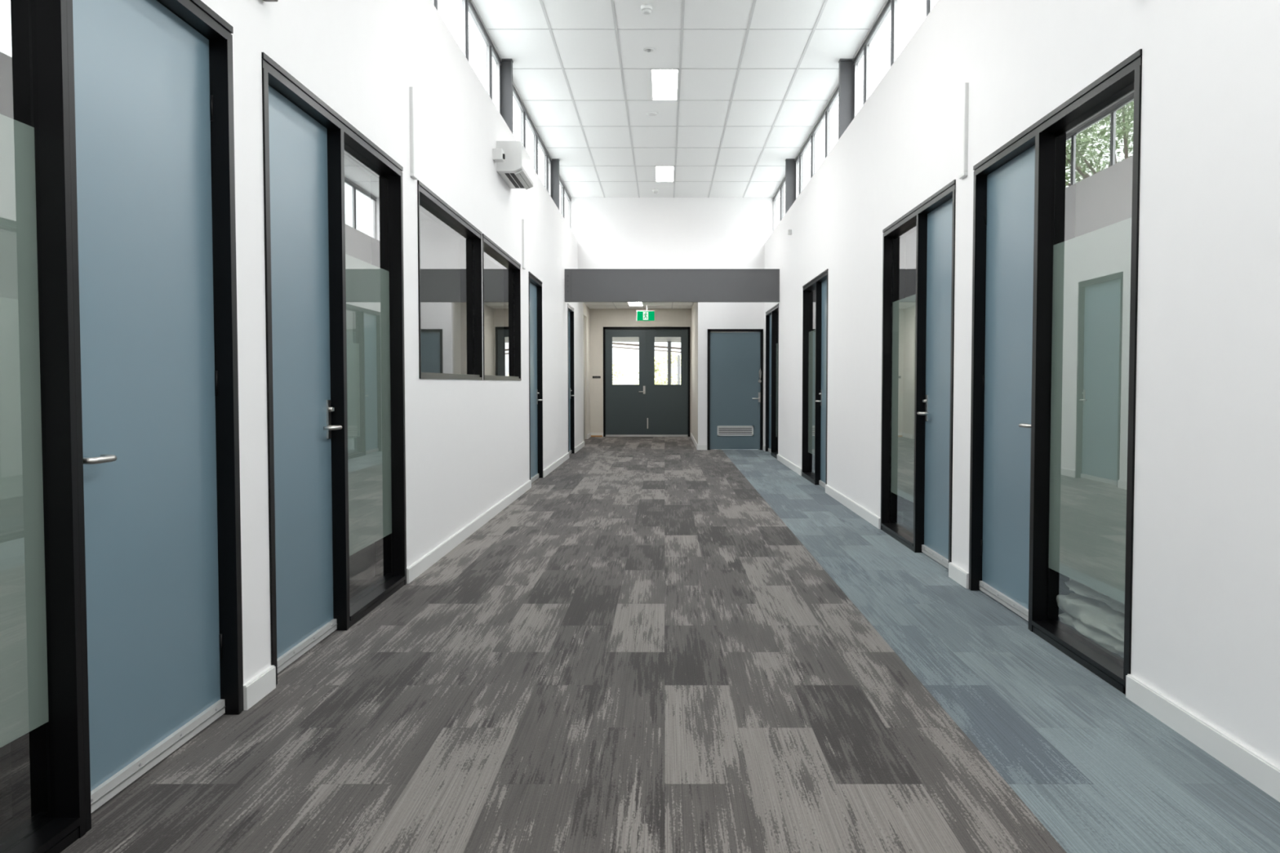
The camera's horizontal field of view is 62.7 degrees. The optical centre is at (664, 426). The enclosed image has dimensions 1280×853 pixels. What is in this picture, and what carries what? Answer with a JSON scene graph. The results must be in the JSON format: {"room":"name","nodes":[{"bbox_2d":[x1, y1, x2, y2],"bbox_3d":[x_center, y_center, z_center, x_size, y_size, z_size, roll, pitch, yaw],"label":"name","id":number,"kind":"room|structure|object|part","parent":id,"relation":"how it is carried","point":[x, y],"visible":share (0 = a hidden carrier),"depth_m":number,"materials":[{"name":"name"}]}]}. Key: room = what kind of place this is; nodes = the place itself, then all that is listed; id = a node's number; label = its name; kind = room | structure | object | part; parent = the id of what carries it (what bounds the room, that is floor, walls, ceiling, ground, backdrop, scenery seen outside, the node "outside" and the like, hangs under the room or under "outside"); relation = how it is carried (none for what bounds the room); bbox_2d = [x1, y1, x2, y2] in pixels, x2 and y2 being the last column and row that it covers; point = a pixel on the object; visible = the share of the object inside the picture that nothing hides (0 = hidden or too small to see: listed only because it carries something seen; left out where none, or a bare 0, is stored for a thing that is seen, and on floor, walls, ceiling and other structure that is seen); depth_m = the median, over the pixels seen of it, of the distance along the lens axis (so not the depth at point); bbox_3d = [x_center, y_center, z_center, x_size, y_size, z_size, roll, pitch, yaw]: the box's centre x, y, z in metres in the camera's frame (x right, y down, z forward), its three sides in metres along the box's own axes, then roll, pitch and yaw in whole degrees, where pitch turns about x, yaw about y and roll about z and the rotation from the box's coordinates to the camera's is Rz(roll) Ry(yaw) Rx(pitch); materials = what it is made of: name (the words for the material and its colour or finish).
{"room":"office corridor","nodes":[
{"label":"office corridor","id":0,"kind":"room"},
{"bbox_2d":[200,0,583,684],"bbox_3d":[-1.635,-0.981,7.516,0.170,3.740,25.100,0,2,0],"label":"wall","id":1,"kind":"structure","parent":0,"point":[468,441],"depth_m":6.57,"materials":[{"name":"paint"}]},
{"bbox_2d":[0,0,244,852],"bbox_3d":[-1.626,-0.150,2.761,0.188,2.472,2.090,0,2,0],"label":"door","id":2,"kind":"structure","parent":1,"relation":"in","point":[121,612],"depth_m":3.05,"materials":[{"name":"blue laminate"}]},
{"bbox_3d":[-1.569,0.091,2.891,0.074,0.050,0.159,0,2,0],"label":"lever handle","id":3,"kind":"part","parent":2,"relation":"part of","materials":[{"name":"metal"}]},
{"bbox_2d":[263,0,278,1],"bbox_3d":[-1.522,-1.702,4.013,0.055,0.120,0.110,0,2,0],"label":"wall light","id":4,"kind":"object","parent":1,"relation":"attached to","point":[264,0],"visible":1,"depth_m":4.06,"materials":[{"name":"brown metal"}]},
{"bbox_2d":[261,52,406,684],"bbox_3d":[-1.626,-0.249,5.167,0.188,2.472,2.155,0,2,0],"label":"door","id":5,"kind":"structure","parent":1,"relation":"in","point":[335,318],"depth_m":4.97,"materials":[{"name":"blue laminate"}]},
{"bbox_3d":[-1.570,-0.032,4.956,0.074,0.185,0.155,0,2,0],"label":"lever handle","id":6,"kind":"part","parent":5,"relation":"part of","materials":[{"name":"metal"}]},
{"bbox_2d":[408,86,417,179],"bbox_3d":[-1.541,-1.797,6.445,0.026,0.540,0.112,0,2,0],"label":"conduit","id":7,"kind":"object","parent":1,"relation":"attached to","point":[413,175],"visible":1,"depth_m":6.39,"materials":[{"name":"white plastic"}]},
{"bbox_2d":[243,440,584,710],"bbox_3d":[-1.541,0.843,7.591,0.018,0.090,25.100,0,2,0],"label":"baseboard","id":8,"kind":"structure","parent":1,"relation":"attached to","point":[255,690],"depth_m":7.10,"materials":[{"name":"paint"}]},
{"bbox_2d":[417,179,482,379],"bbox_3d":[-1.631,-0.970,7.752,0.178,1.244,2.290,0,2,0],"label":"window","id":9,"kind":"structure","parent":1,"relation":"in","point":[460,241],"depth_m":8.12,"materials":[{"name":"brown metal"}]},
{"bbox_3d":[-1.632,-0.370,7.776,0.176,0.042,2.288,0,2,0],"label":"sill","id":10,"kind":"part","parent":9,"relation":"part of","materials":[{"name":"grey metal"}]},
{"bbox_3d":[-1.611,-0.961,7.747,0.010,1.142,2.210,0,2,0],"label":"glass","id":11,"kind":"part","parent":9,"relation":"part of","materials":[{"name":"clear glass"}]},
{"bbox_2d":[431,0,502,113],"bbox_3d":[-1.688,-3.271,8.382,0.055,0.766,4.700,0,2,0],"label":"window","id":12,"kind":"structure","parent":1,"relation":"in","point":[468,6],"depth_m":9.82,"materials":[{"name":"metal"}]},
{"bbox_2d":[492,148,505,162],"bbox_3d":[-1.503,-2.460,9.527,0.106,0.100,0.120,0,2,0],"label":"switch","id":13,"kind":"object","parent":1,"relation":"attached to","point":[498,154],"visible":1,"depth_m":9.47,"materials":[{"name":"white plastic"}]},
{"bbox_2d":[482,233,520,380],"bbox_3d":[-1.631,-1.068,10.120,0.178,1.244,2.330,0,2,0],"label":"window","id":14,"kind":"structure","parent":1,"relation":"in","point":[501,273],"depth_m":10.30,"materials":[{"name":"clear glass"}]},
{"bbox_3d":[-1.632,-0.467,10.144,0.176,0.042,2.328,0,2,0],"label":"sill","id":15,"kind":"part","parent":14,"relation":"part of","materials":[{"name":"grey metal"}]},
{"bbox_2d":[499,58,513,134],"bbox_3d":[-1.634,-3.370,10.775,0.152,0.766,0.106,0,2,0],"label":"steel post","id":16,"kind":"object","parent":1,"relation":"on","point":[506,67],"visible":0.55,"depth_m":10.77,"materials":[{"name":"grey metal"}]},
{"bbox_2d":[496,141,533,189],"bbox_3d":[-1.435,-2.504,10.125,0.241,0.295,0.880,0,2,0],"label":"air conditioner","id":17,"kind":"object","parent":1,"relation":"attached to","point":[517,170],"visible":0.99,"depth_m":9.74,"materials":[{"name":"white plastic"}]},
{"bbox_2d":[521,218,525,269],"bbox_3d":[-1.541,-1.990,11.482,0.026,0.530,0.132,0,2,0],"label":"conduit","id":18,"kind":"object","parent":1,"relation":"attached to","point":[522,220],"visible":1,"depth_m":11.42,"materials":[{"name":"white plastic"}]},
{"bbox_2d":[512,80,551,195],"bbox_3d":[-1.688,-3.468,13.163,0.055,0.766,4.690,0,2,0],"label":"window","id":19,"kind":"structure","parent":1,"relation":"in","point":[525,131],"depth_m":13.32,"materials":[{"name":"glass"}]},
{"bbox_3d":[-1.697,-3.407,11.969,0.006,0.671,1.162,0,2,0],"label":"pane","id":20,"kind":"part","parent":19,"relation":"part of","materials":[{"name":"clear glass"}]},
{"bbox_3d":[-1.697,-3.457,13.190,0.006,0.671,1.162,0,2,0],"label":"pane","id":21,"kind":"part","parent":19,"relation":"part of","materials":[{"name":"clear glass"}]},
{"bbox_3d":[-1.697,-3.507,14.411,0.006,0.671,1.162,0,2,0],"label":"pane","id":22,"kind":"part","parent":19,"relation":"part of","materials":[{"name":"clear glass"}]},
{"bbox_3d":[-1.697,-3.542,15.249,0.006,0.671,0.396,0,2,0],"label":"pane","id":23,"kind":"part","parent":19,"relation":"part of","materials":[{"name":"clear glass"}]},
{"bbox_2d":[528,271,542,483],"bbox_3d":[-1.626,-0.558,12.658,0.188,2.472,1.280,0,2,0],"label":"door","id":24,"kind":"structure","parent":1,"relation":"in","point":[535,353],"depth_m":13.11,"materials":[{"name":"blue laminate"}]},
{"bbox_3d":[-1.570,-0.370,13.152,0.074,0.185,0.155,0,2,0],"label":"lever handle","id":25,"kind":"part","parent":24,"relation":"part of","materials":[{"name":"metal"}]},
{"bbox_2d":[551,158,559,209],"bbox_3d":[-1.634,-3.567,15.551,0.152,0.766,0.106,0,2,0],"label":"steel post","id":26,"kind":"object","parent":1,"relation":"on","point":[555,162],"visible":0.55,"depth_m":15.54,"materials":[{"name":"grey metal"}]},
{"bbox_2d":[559,173,571,228],"bbox_3d":[-1.688,-3.633,17.160,0.055,0.766,3.130,0,2,0],"label":"window","id":27,"kind":"structure","parent":1,"relation":"in","point":[565,197],"depth_m":17.49,"materials":[{"name":"glass"}]},
{"bbox_3d":[-1.697,-3.608,16.853,0.006,0.671,1.162,0,2,0],"label":"pane","id":28,"kind":"part","parent":27,"relation":"part of","materials":[{"name":"clear glass"}]},
{"bbox_3d":[-1.697,-3.659,18.079,0.006,0.671,1.172,0,2,0],"label":"pane","id":29,"kind":"part","parent":27,"relation":"part of","materials":[{"name":"clear glass"}]},
{"bbox_2d":[567,303,574,454],"bbox_3d":[-1.626,-0.753,17.389,0.188,2.472,1.110,0,2,0],"label":"door","id":30,"kind":"structure","parent":1,"relation":"in","point":[570,309],"depth_m":17.86,"materials":[{"name":"blue laminate"}]},
{"bbox_2d":[564,268,779,302],"bbox_3d":[0.110,-2.189,16.321,3.360,0.506,0.126,0,2,0],"label":"steel beam","id":31,"kind":"structure","parent":1,"relation":"attached to","point":[581,285],"depth_m":16.29,"materials":[{"name":"grey paint"}]},
{"bbox_3d":[-1.502,-2.188,16.278,0.095,0.480,0.012,0,2,0],"label":"plate","id":32,"kind":"part","parent":31,"relation":"part of","materials":[{"name":"grey paint"}]},
{"bbox_2d":[344,157,443,579],"bbox_3d":[-3.420,-0.757,9.247,3.400,3.150,28.840,0,2,0],"label":"wall","id":33,"kind":"structure","parent":0,"point":[357,181],"depth_m":6.41,"materials":[{"name":"paint"}]},
{"bbox_2d":[419,210,433,220],"bbox_3d":[-4.860,-2.220,7.715,6.280,0.200,31.900,0,2,0],"label":"ceiling","id":34,"kind":"structure","parent":0,"point":[423,216],"depth_m":11.43,"materials":[{"name":"white"}]},
{"bbox_2d":[583,302,590,439],"bbox_3d":[-1.740,-1.129,21.797,0.140,2.860,3.450,0,2,0],"label":"wall","id":35,"kind":"structure","parent":0,"point":[586,309],"depth_m":22.57,"materials":[{"name":"paint"}]},
{"bbox_2d":[583,302,693,308],"bbox_3d":[-0.555,-2.586,21.256,2.590,0.104,4.690,0,2,0],"label":"ceiling","id":36,"kind":"structure","parent":0,"point":[590,304],"depth_m":22.50,"materials":[{"name":"paint"}]},
{"bbox_2d":[627,302,643,306],"bbox_3d":[-0.610,-2.561,21.888,0.300,0.010,1.210,0,2,0],"label":"recessed light","id":37,"kind":"object","parent":36,"relation":"in","point":[630,304],"visible":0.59,"depth_m":21.98,"materials":[{"name":"white plastic"}]},
{"bbox_2d":[636,305,654,320],"bbox_3d":[-0.404,-2.414,22.331,0.380,0.336,0.036,0,2,0],"label":"exit sign","id":38,"kind":"object","parent":36,"relation":"hanging from","point":[642,315],"visible":1,"depth_m":22.32,"materials":[{"name":"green plastic"}]},
{"bbox_3d":[-0.404,-2.352,22.332,0.370,0.200,0.020,0,2,0],"label":"sign panel","id":39,"kind":"part","parent":38,"relation":"part of","materials":[{"name":"green plastic"}]},
{"bbox_2d":[0,436,1279,852],"bbox_3d":[0.200,0.878,9.294,10.800,0.120,28.900,0,2,0],"label":"floor","id":40,"kind":"structure","parent":0,"point":[661,644],"depth_m":3.80,"materials":[{"name":"grey carpet"}]},
{"bbox_2d":[1056,592,1124,657],"bbox_3d":[2.150,0.901,4.711,0.565,0.211,0.804,0,2,0],"label":"blanket","id":41,"kind":"object","parent":40,"relation":"on","point":[1093,619],"visible":0.18,"depth_m":4.68,"materials":[{"name":"fabric"}]},
{"bbox_2d":[1064,579,1124,613],"bbox_3d":[2.153,0.740,4.705,0.528,0.108,0.724,0,2,0],"label":"blanket","id":42,"kind":"object","parent":41,"relation":"on","point":[1077,588],"visible":0.18,"depth_m":4.74,"materials":[{"name":"fabric"}]},
{"bbox_2d":[590,308,691,436],"bbox_3d":[-0.555,-1.203,23.590,2.590,2.860,0.140,0,2,0],"label":"wall","id":43,"kind":"structure","parent":0,"point":[599,317],"depth_m":23.48,"materials":[{"name":"paint"}]},
{"bbox_2d":[603,326,689,436],"bbox_3d":[-0.403,-1.001,23.564,1.945,2.458,0.190,0,2,0],"label":"door","id":44,"kind":"structure","parent":43,"relation":"in","point":[646,408],"depth_m":23.55,"materials":[{"name":"metal"}]},
{"bbox_3d":[-0.505,-0.820,23.511,0.144,0.180,0.070,0,2,0],"label":"lever handle","id":45,"kind":"part","parent":44,"relation":"part of","materials":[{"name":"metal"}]},
{"bbox_2d":[570,197,773,444],"bbox_3d":[0.115,-1.926,21.144,3.930,4.506,4.690,0,2,0],"label":"wall","id":46,"kind":"structure","parent":0,"point":[611,233],"depth_m":18.74,"materials":[{"name":"paint"}]},
{"bbox_2d":[586,432,706,449],"bbox_3d":[-0.061,0.282,21.196,2.445,0.090,5.408,-1,2,-14],"label":"baseboard","id":47,"kind":"structure","parent":46,"relation":"attached to","point":[698,446],"depth_m":21.00,"materials":[{"name":"paint"}]},
{"bbox_2d":[706,328,763,449],"bbox_3d":[1.265,-0.663,18.881,1.000,2.168,0.195,0,2,0],"label":"door","id":48,"kind":"structure","parent":46,"relation":"in","point":[735,368],"depth_m":18.86,"materials":[{"name":"blue paint"}]},
{"bbox_2d":[717,426,753,435],"bbox_3d":[1.270,0.077,18.886,0.650,0.180,0.011,0,2,0],"label":"grille","id":49,"kind":"object","parent":48,"relation":"attached to","point":[722,430],"depth_m":18.88,"materials":[{"name":"grey plastic"}]},
{"bbox_3d":[1.647,-0.524,18.828,0.157,0.175,0.077,0,2,0],"label":"lever handle","id":50,"kind":"part","parent":48,"relation":"part of","materials":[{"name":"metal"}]},
{"bbox_3d":[1.703,-0.914,18.829,0.055,0.259,0.042,0,2,0],"label":"lock pull","id":51,"kind":"part","parent":48,"relation":"part of","materials":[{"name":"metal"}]},
{"bbox_2d":[472,0,886,197],"bbox_3d":[0.125,-3.666,6.755,3.730,0.164,24.200,0,2,0],"label":"ceiling","id":52,"kind":"structure","parent":0,"point":[756,77],"depth_m":11.54,"materials":[{"name":"tile"}]},
{"bbox_2d":[640,4,653,14],"bbox_3d":[-0.157,-3.657,9.217,0.104,0.066,0.104,0,2,0],"label":"smoke detector","id":53,"kind":"object","parent":52,"relation":"attached to","point":[646,9],"visible":1,"depth_m":9.18,"materials":[{"name":"white plastic"}]},
{"bbox_2d":[643,47,654,52],"bbox_3d":[-0.157,-3.727,10.415,0.110,0.025,0.110,0,2,0],"label":"ceiling fitting","id":54,"kind":"object","parent":52,"relation":"attached to","point":[647,49],"visible":1,"depth_m":10.39,"materials":[{"name":"white plastic"}]},
{"bbox_2d":[645,111,657,115],"bbox_3d":[-0.157,-3.832,12.893,0.150,0.019,0.150,0,2,0],"label":"ceiling speaker","id":55,"kind":"object","parent":52,"relation":"attached to","point":[649,113],"visible":1,"depth_m":12.86,"materials":[{"name":"white plastic"}]},
{"bbox_2d":[652,189,658,193],"bbox_3d":[-0.157,-4.020,17.960,0.110,0.061,0.110,0,2,0],"label":"smoke detector","id":56,"kind":"object","parent":52,"relation":"attached to","point":[655,191],"visible":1,"depth_m":17.93,"materials":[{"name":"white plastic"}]},
{"bbox_2d":[654,166,674,182],"bbox_3d":[0.002,-3.991,16.610,0.297,0.010,1.200,0,2,0],"label":"recessed light","id":57,"kind":"object","parent":52,"relation":"in","point":[663,174],"visible":1,"depth_m":16.61,"materials":[{"name":"white plastic"}]},
{"bbox_2d":[650,69,679,100],"bbox_3d":[0.002,-3.787,11.654,0.297,0.010,1.200,0,2,0],"label":"recessed light","id":58,"kind":"object","parent":52,"relation":"in","point":[664,82],"visible":1,"depth_m":11.62,"materials":[{"name":"white plastic"}]},
{"bbox_2d":[905,97,1133,580],"bbox_3d":[3.735,-0.757,9.247,3.570,3.150,28.840,0,2,0],"label":"wall","id":59,"kind":"structure","parent":0,"point":[1104,147],"depth_m":6.25,"materials":[{"name":"paint"}]},
{"bbox_2d":[764,0,1279,767],"bbox_3d":[1.865,-0.930,6.897,0.170,3.690,23.860,0,2,0],"label":"wall","id":60,"kind":"structure","parent":0,"point":[1206,616],"depth_m":3.77,"materials":[{"name":"paint"}]},
{"bbox_2d":[764,303,778,458],"bbox_3d":[1.856,-0.743,17.459,0.188,2.445,2.050,0,2,0],"label":"door","id":61,"kind":"structure","parent":60,"relation":"in","point":[772,314],"depth_m":17.45,"materials":[{"name":"blue laminate"}]},
{"bbox_3d":[1.841,-0.719,16.945,0.010,2.330,0.960,0,2,0],"label":"sidelight glass","id":62,"kind":"part","parent":61,"relation":"part of","materials":[{"name":"clear glass"}]},
{"bbox_2d":[772,175,785,231],"bbox_3d":[1.942,-3.608,17.161,0.055,0.816,3.130,0,2,0],"label":"window","id":63,"kind":"structure","parent":60,"relation":"in","point":[779,197],"depth_m":17.82,"materials":[{"name":"glass"}]},
{"bbox_3d":[1.952,-3.634,18.080,0.006,0.721,1.172,0,2,0],"label":"pane","id":64,"kind":"part","parent":63,"relation":"part of","materials":[{"name":"clear glass"}]},
{"bbox_3d":[1.952,-3.583,16.854,0.006,0.721,1.162,0,2,0],"label":"pane","id":65,"kind":"part","parent":63,"relation":"part of","materials":[{"name":"clear glass"}]},
{"bbox_2d":[787,229,791,235],"bbox_3d":[1.755,-2.724,14.730,0.050,0.070,0.060,0,2,0],"label":"wall sensor","id":66,"kind":"object","parent":60,"relation":"attached to","point":[789,231],"visible":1,"depth_m":14.70,"materials":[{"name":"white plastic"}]},
{"bbox_2d":[785,158,795,213],"bbox_3d":[1.877,-3.542,15.552,0.177,0.816,0.106,0,2,0],"label":"steel post","id":67,"kind":"object","parent":60,"relation":"on","point":[790,165],"visible":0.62,"depth_m":15.55,"materials":[{"name":"grey metal"}]},
{"bbox_2d":[801,268,827,488],"bbox_3d":[1.856,-0.539,12.518,0.188,2.445,2.060,0,2,0],"label":"door","id":68,"kind":"structure","parent":60,"relation":"in","point":[815,292],"depth_m":12.39,"materials":[{"name":"black metal"}]},
{"bbox_3d":[1.841,-0.554,12.947,0.010,2.330,1.098,0,2,0],"label":"sidelight glass","id":69,"kind":"part","parent":68,"relation":"part of","materials":[{"name":"clear glass"}]},
{"bbox_3d":[1.800,-0.332,12.245,0.074,0.185,0.155,0,2,0],"label":"lever handle","id":70,"kind":"part","parent":68,"relation":"part of","materials":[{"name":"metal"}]},
{"bbox_2d":[794,82,839,199],"bbox_3d":[1.942,-3.443,13.164,0.055,0.816,4.690,0,2,0],"label":"window","id":71,"kind":"structure","parent":60,"relation":"in","point":[806,158],"depth_m":13.78,"materials":[{"name":"glass"}]},
{"bbox_3d":[1.952,-3.517,15.250,0.006,0.721,0.396,0,2,0],"label":"pane","id":72,"kind":"part","parent":71,"relation":"part of","materials":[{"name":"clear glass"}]},
{"bbox_3d":[1.952,-3.482,14.412,0.006,0.721,1.162,0,2,0],"label":"pane","id":73,"kind":"part","parent":71,"relation":"part of","materials":[{"name":"clear glass"}]},
{"bbox_3d":[1.952,-3.432,13.191,0.006,0.721,1.162,0,2,0],"label":"pane","id":74,"kind":"part","parent":71,"relation":"part of","materials":[{"name":"clear glass"}]},
{"bbox_2d":[838,58,854,139],"bbox_3d":[1.877,-3.345,10.776,0.177,0.816,0.106,0,2,0],"label":"steel post","id":75,"kind":"object","parent":60,"relation":"on","point":[846,68],"visible":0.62,"depth_m":10.77,"materials":[{"name":"grey metal"}]},
{"bbox_2d":[852,0,934,117],"bbox_3d":[1.942,-3.246,8.383,0.055,0.816,4.700,0,2,0],"label":"window","id":76,"kind":"structure","parent":60,"relation":"in","point":[891,6],"depth_m":9.70,"materials":[{"name":"glass"}]},
{"bbox_2d":[880,179,955,568],"bbox_3d":[1.856,-0.333,7.533,0.188,2.445,2.120,0,2,0],"label":"door","id":77,"kind":"structure","parent":60,"relation":"in","point":[922,402],"depth_m":7.39,"materials":[{"name":"blue laminate"}]},
{"bbox_3d":[1.800,-0.128,7.299,0.074,0.185,0.155,0,2,0],"label":"lever handle","id":78,"kind":"part","parent":77,"relation":"part of","materials":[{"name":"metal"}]},
{"bbox_2d":[959,82,968,178],"bbox_3d":[1.771,-1.748,6.217,0.026,0.540,0.112,0,2,0],"label":"conduit","id":79,"kind":"object","parent":60,"relation":"attached to","point":[964,174],"visible":1,"depth_m":6.16,"materials":[{"name":"white plastic"}]},
{"bbox_2d":[762,444,1279,802],"bbox_3d":[1.771,0.868,6.972,0.018,0.090,23.860,0,2,0],"label":"baseboard","id":80,"kind":"structure","parent":60,"relation":"attached to","point":[1259,771],"depth_m":3.53,"materials":[{"name":"paint"}]},
{"bbox_2d":[968,48,1142,694],"bbox_3d":[1.856,-0.230,5.025,0.188,2.445,2.120,0,2,0],"label":"door","id":81,"kind":"structure","parent":60,"relation":"in","point":[1054,328],"depth_m":4.99,"materials":[{"name":"blue laminate"}]},
{"bbox_3d":[1.799,-0.004,5.189,0.074,0.050,0.159,0,2,0],"label":"lever handle","id":82,"kind":"part","parent":81,"relation":"part of","materials":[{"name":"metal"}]},
{"label":"outside","id":83,"kind":"structure","parent":0,"visible":0},
{"bbox_3d":[0.000,0.419,25.039,120.000,0.200,130.000,0,2,0],"label":"ground","id":84,"kind":"structure","parent":83,"visible":0},
{"bbox_2d":[612,362,626,384],"bbox_3d":[-2.050,-1.093,31.778,4.237,2.275,2.613,1,3,20],"label":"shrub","id":85,"kind":"object","parent":84,"relation":"on","point":[614,372],"visible":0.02,"depth_m":32.31,"materials":[{"name":"green plant"}]},
{"bbox_2d":[612,337,680,384],"bbox_3d":[-0.150,-1.270,26.798,10.700,3.030,6.215,0,2,0],"label":"porch","id":86,"kind":"object","parent":84,"relation":"on","point":[668,340],"visible":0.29,"depth_m":26.82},
{"bbox_3d":[0.120,-0.994,26.882,0.090,2.470,0.090,0,2,0],"label":"post","id":87,"kind":"part","parent":86,"relation":"part of","materials":[{"name":"grey metal"}]},
{"bbox_3d":[0.400,-0.957,29.886,0.070,2.150,0.070,0,2,0],"label":"post","id":88,"kind":"part","parent":86,"relation":"part of","materials":[{"name":"grey metal"}]},
{"bbox_2d":[635,350,680,384],"bbox_3d":[0.758,-1.309,34.961,3.850,2.488,2.678,0,2,0],"label":"shrub","id":89,"kind":"object","parent":84,"relation":"on","point":[663,376],"visible":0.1,"depth_m":34.75,"materials":[{"name":"green plant"}]}
]}

